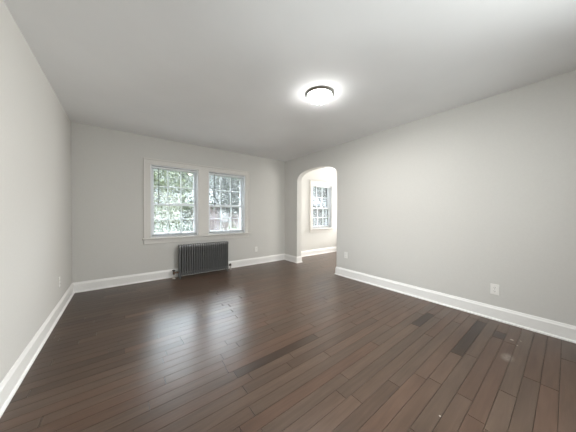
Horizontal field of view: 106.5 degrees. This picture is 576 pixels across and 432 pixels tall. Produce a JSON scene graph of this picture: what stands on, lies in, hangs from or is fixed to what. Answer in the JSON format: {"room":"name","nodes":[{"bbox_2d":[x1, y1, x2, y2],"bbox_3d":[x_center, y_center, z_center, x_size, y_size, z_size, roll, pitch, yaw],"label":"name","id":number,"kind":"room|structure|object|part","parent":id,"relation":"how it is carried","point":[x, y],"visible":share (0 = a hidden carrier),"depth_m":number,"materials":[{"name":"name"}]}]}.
{"room":"empty living room","nodes":[
{"label":"empty living room","id":0,"kind":"room"},
{"bbox_2d":[0,0,71,382],"bbox_3d":[-1.476,-0.066,0.837,0.150,2.750,6.130,0,1,-38],"label":"wall","id":1,"kind":"structure","parent":0,"point":[36,190],"depth_m":1.68,"materials":[{"name":"beige paint"}]},
{"bbox_2d":[0,283,74,417],"bbox_3d":[-1.389,1.084,0.876,0.028,0.150,5.760,0,1,-38],"label":"baseboard","id":2,"kind":"structure","parent":1,"relation":"attached to","point":[11,382],"depth_m":1.65,"materials":[{"name":"white paint"}]},
{"bbox_2d":[71,122,336,282],"bbox_3d":[-0.436,-0.112,5.370,7.033,2.750,0.220,0,1,-38],"label":"wall","id":3,"kind":"structure","parent":0,"point":[107,164],"depth_m":3.60,"materials":[{"name":"beige paint"}]},
{"bbox_2d":[150,164,197,237],"bbox_3d":[-2.150,-0.252,4.073,0.800,1.293,0.258,0,1,-38],"label":"window","id":4,"kind":"structure","parent":3,"relation":"in","point":[195,178],"depth_m":4.03,"materials":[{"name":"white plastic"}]},
{"bbox_3d":[-2.151,-0.538,4.074,0.754,0.693,0.034,0,1,-38],"label":"sash","id":5,"kind":"part","parent":4,"relation":"part of","materials":[{"name":"white plastic"}]},
{"bbox_3d":[-2.129,0.064,4.048,0.754,0.599,0.034,0,1,-38],"label":"sash","id":6,"kind":"part","parent":4,"relation":"part of","materials":[{"name":"white plastic"}]},
{"bbox_2d":[152,166,196,235],"bbox_3d":[-2.092,-0.264,3.998,0.750,1.215,0.067,0,1,-38],"label":"mini blind","id":7,"kind":"object","parent":4,"relation":"attached to","point":[154,167],"visible":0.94,"depth_m":3.96,"materials":[{"name":"white plastic"}]},
{"bbox_3d":[-2.094,0.338,4.005,0.746,0.012,0.024,0,1,-38],"label":"rail","id":8,"kind":"part","parent":7,"relation":"part of","materials":[{"name":"grey plastic"}]},
{"bbox_2d":[73,254,284,292],"bbox_3d":[-1.614,1.046,4.321,3.877,0.150,0.028,0,1,-38],"label":"baseboard","id":9,"kind":"structure","parent":3,"relation":"attached to","point":[83,286],"depth_m":3.66,"materials":[{"name":"white paint"}]},
{"bbox_2d":[143,157,249,237],"bbox_3d":[-1.665,-0.310,4.262,1.996,1.372,0.031,0,1,-38],"label":"trim","id":10,"kind":"structure","parent":3,"relation":"attached to","point":[203,171],"depth_m":4.22,"materials":[{"name":"beige paint"}]},
{"bbox_2d":[142,232,250,244],"bbox_3d":[-1.682,0.430,4.289,2.032,0.108,0.138,0,1,-38],"label":"trim","id":11,"kind":"structure","parent":3,"relation":"attached to","point":[171,239],"depth_m":4.14,"materials":[{"name":"beige paint"}]},
{"bbox_2d":[209,171,244,233],"bbox_3d":[-1.363,-0.256,4.680,0.817,1.293,0.258,0,1,-38],"label":"window","id":12,"kind":"structure","parent":3,"relation":"in","point":[242,187],"depth_m":4.74,"materials":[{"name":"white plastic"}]},
{"bbox_3d":[-1.364,-0.542,4.680,0.771,0.693,0.034,0,1,-38],"label":"sash","id":13,"kind":"part","parent":12,"relation":"part of","materials":[{"name":"white plastic"}]},
{"bbox_3d":[-1.342,0.061,4.655,0.771,0.599,0.034,0,1,-38],"label":"sash","id":14,"kind":"part","parent":12,"relation":"part of","materials":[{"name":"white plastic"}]},
{"bbox_2d":[209,173,243,232],"bbox_3d":[-1.305,-0.268,4.605,0.767,1.215,0.067,0,1,-38],"label":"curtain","id":15,"kind":"object","parent":12,"relation":"attached to","point":[213,174],"visible":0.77,"depth_m":4.52,"materials":[{"name":"white"}]},
{"bbox_2d":[301,246,336,256],"bbox_3d":[1.163,1.032,6.462,2.876,0.150,0.028,0,1,-38],"label":"baseboard","id":16,"kind":"structure","parent":3,"relation":"attached to","point":[330,249],"depth_m":6.25,"materials":[{"name":"white paint"}]},
{"bbox_2d":[313,184,331,228],"bbox_3d":[0.939,-0.267,6.454,0.840,1.293,0.258,0,1,-38],"label":"window","id":17,"kind":"structure","parent":3,"relation":"in","point":[328,215],"depth_m":6.60,"materials":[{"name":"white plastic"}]},
{"bbox_3d":[0.960,0.050,6.429,0.794,0.599,0.034,0,1,-38],"label":"sash","id":18,"kind":"part","parent":17,"relation":"part of","materials":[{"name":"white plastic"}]},
{"bbox_3d":[0.938,-0.553,6.454,0.794,0.693,0.034,0,1,-38],"label":"sash","id":19,"kind":"part","parent":17,"relation":"part of","materials":[{"name":"white plastic"}]},
{"bbox_2d":[313,185,330,227],"bbox_3d":[0.997,-0.279,6.379,0.790,1.215,0.067,0,1,-38],"label":"mini blind","id":20,"kind":"object","parent":17,"relation":"attached to","point":[314,192],"visible":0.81,"depth_m":6.33,"materials":[{"name":"white"}]},
{"bbox_3d":[0.938,-0.554,6.454,0.720,0.617,0.003,0,1,-38],"label":"glass pane","id":21,"kind":"part","parent":17,"relation":"part of","materials":[{"name":"clear glass"}]},
{"bbox_3d":[0.960,0.042,6.429,0.720,0.505,0.003,0,1,-38],"label":"glass pane","id":22,"kind":"part","parent":17,"relation":"part of","materials":[{"name":"clear glass"}]},
{"bbox_2d":[310,180,334,228],"bbox_3d":[1.029,-0.323,6.339,1.036,1.372,0.031,0,1,-38],"label":"trim","id":23,"kind":"structure","parent":3,"relation":"attached to","point":[312,182],"depth_m":6.26,"materials":[{"name":"beige paint"}]},
{"bbox_2d":[309,228,335,232],"bbox_3d":[1.012,0.417,6.366,1.072,0.108,0.138,0,1,-38],"label":"trim","id":24,"kind":"structure","parent":3,"relation":"attached to","point":[315,229],"depth_m":6.29,"materials":[{"name":"beige paint"}]},
{"bbox_2d":[0,251,575,431],"bbox_3d":[1.319,1.221,2.978,7.283,0.150,6.180,0,1,-38],"label":"floor","id":25,"kind":"structure","parent":0,"point":[282,345],"depth_m":1.66,"materials":[{"name":"brown wood"}]},
{"bbox_2d":[172,241,230,278],"bbox_3d":[-1.620,0.820,4.161,1.099,0.606,0.141,0,1,-38],"label":"radiator","id":26,"kind":"object","parent":25,"relation":"on","point":[193,258],"visible":1,"depth_m":4.09,"materials":[{"name":"grey metal"}]},
{"bbox_2d":[3,0,575,170],"bbox_3d":[1.329,-1.429,2.949,7.283,0.150,6.180,0,1,-38],"label":"ceiling","id":27,"kind":"structure","parent":0,"point":[236,76],"depth_m":1.86,"materials":[{"name":"paint"}]},
{"bbox_2d":[306,86,333,104],"bbox_3d":[0.349,-1.289,2.381,0.310,0.125,0.310,0,1,-38],"label":"ceiling lamp","id":28,"kind":"object","parent":27,"relation":"attached to","point":[319,95],"visible":1,"depth_m":2.30,"materials":[{"name":"silver metal"}]},
{"bbox_3d":[0.349,-1.297,2.381,0.260,0.066,0.260,0,1,-38],"label":"lamp shade","id":29,"kind":"part","parent":28,"relation":"part of","materials":[{"name":"white glass"}]},
{"bbox_2d":[285,70,575,325],"bbox_3d":[1.727,-0.081,3.262,0.130,2.750,5.760,0,1,-38],"label":"wall","id":30,"kind":"structure","parent":0,"point":[460,201],"depth_m":2.57,"materials":[{"name":"beige paint"}]},
{"bbox_2d":[284,254,296,262],"bbox_3d":[0.060,1.041,5.302,0.028,0.150,0.518,0,1,-38],"label":"baseboard","id":31,"kind":"structure","parent":30,"relation":"attached to","point":[287,257],"depth_m":5.30,"materials":[{"name":"white paint"}]},
{"bbox_2d":[297,256,301,262],"bbox_3d":[0.272,1.044,5.156,0.186,0.150,0.028,0,1,-38],"label":"baseboard","id":32,"kind":"structure","parent":30,"relation":"attached to","point":[299,258],"depth_m":5.16,"materials":[{"name":"white paint"}]},
{"bbox_2d":[334,267,575,343],"bbox_3d":[2.166,1.078,2.570,0.028,0.150,4.103,0,1,-38],"label":"baseboard","id":33,"kind":"structure","parent":30,"relation":"attached to","point":[559,330],"depth_m":2.52,"materials":[{"name":"white paint"}]},
{"bbox_2d":[490,283,498,294],"bbox_3d":[2.307,0.819,2.401,0.009,0.117,0.072,0,1,-38],"label":"electrical outlet","id":34,"kind":"object","parent":30,"relation":"attached to","point":[494,288],"visible":1,"depth_m":2.40,"materials":[{"name":"white plastic"}]},
{"label":"outside","id":35,"kind":"structure","parent":0,"visible":0},
{"bbox_3d":[-7.106,1.535,28.888,64.000,0.060,45.000,0,1,-38],"label":"lawn","id":36,"kind":"structure","parent":35,"visible":0},
{"bbox_2d":[154,169,193,232],"bbox_3d":[-5.043,-0.572,8.151,3.895,4.789,3.712,1,1,43],"label":"leafy tree","id":37,"kind":"object","parent":36,"relation":"on","point":[161,212],"visible":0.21,"depth_m":8.22,"materials":[{"name":"green plant"}]},
{"bbox_2d":[169,216,193,231],"bbox_3d":[-2.934,0.921,6.646,1.754,1.841,1.564,0,1,-38],"label":"shrub","id":38,"kind":"object","parent":36,"relation":"on","point":[186,229],"visible":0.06,"depth_m":6.60,"materials":[{"name":"green plant"}]},
{"bbox_2d":[156,171,221,231],"bbox_3d":[-6.976,-1.266,13.644,5.393,6.044,5.142,0,1,-38],"label":"leafy tree","id":39,"kind":"object","parent":36,"relation":"on","point":[187,174],"visible":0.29,"depth_m":13.65,"materials":[{"name":"green plant"}]},
{"bbox_2d":[173,189,238,230],"bbox_3d":[-7.668,-0.725,25.015,9.800,4.600,7.800,0,1,-38],"label":"brick house","id":40,"kind":"structure","parent":36,"relation":"on","point":[224,222],"depth_m":21.30,"materials":[{"name":"brick"}]},
{"bbox_3d":[-6.426,-0.035,21.565,0.860,1.233,0.035,0,1,-38],"label":"pane","id":41,"kind":"part","parent":40,"relation":"part of","materials":[{"name":"clear glass"}]},
{"bbox_2d":[190,175,239,229],"bbox_3d":[-2.850,-0.648,10.673,4.023,4.902,3.894,0,1,24],"label":"leafy tree","id":42,"kind":"object","parent":36,"relation":"on","point":[236,182],"visible":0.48,"depth_m":10.21,"materials":[{"name":"green plant"}]},
{"bbox_2d":[210,177,239,228],"bbox_3d":[-4.166,-1.610,17.631,5.761,6.667,5.956,0,1,-10],"label":"leafy tree","id":43,"kind":"object","parent":36,"relation":"on","point":[217,177],"visible":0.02,"depth_m":17.36,"materials":[{"name":"green plant"}]},
{"bbox_2d":[222,221,239,229],"bbox_3d":[-1.923,1.000,7.940,1.389,1.663,1.554,0,1,-38],"label":"shrub","id":44,"kind":"object","parent":36,"relation":"on","point":[234,221],"visible":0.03,"depth_m":7.96,"materials":[{"name":"green plant"}]},
{"bbox_2d":[313,187,324,225],"bbox_3d":[2.077,-0.431,12.328,3.698,4.467,4.267,0,1,-38],"label":"leafy tree","id":45,"kind":"object","parent":36,"relation":"on","point":[319,190],"visible":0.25,"depth_m":12.13,"materials":[{"name":"green plant"}]},
{"bbox_2d":[313,197,324,225],"bbox_3d":[2.685,-0.761,31.732,11.800,4.600,7.800,0,1,-38],"label":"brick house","id":46,"kind":"structure","parent":36,"relation":"on","point":[313,197],"depth_m":28.64,"materials":[{"name":"brick"}]}
]}

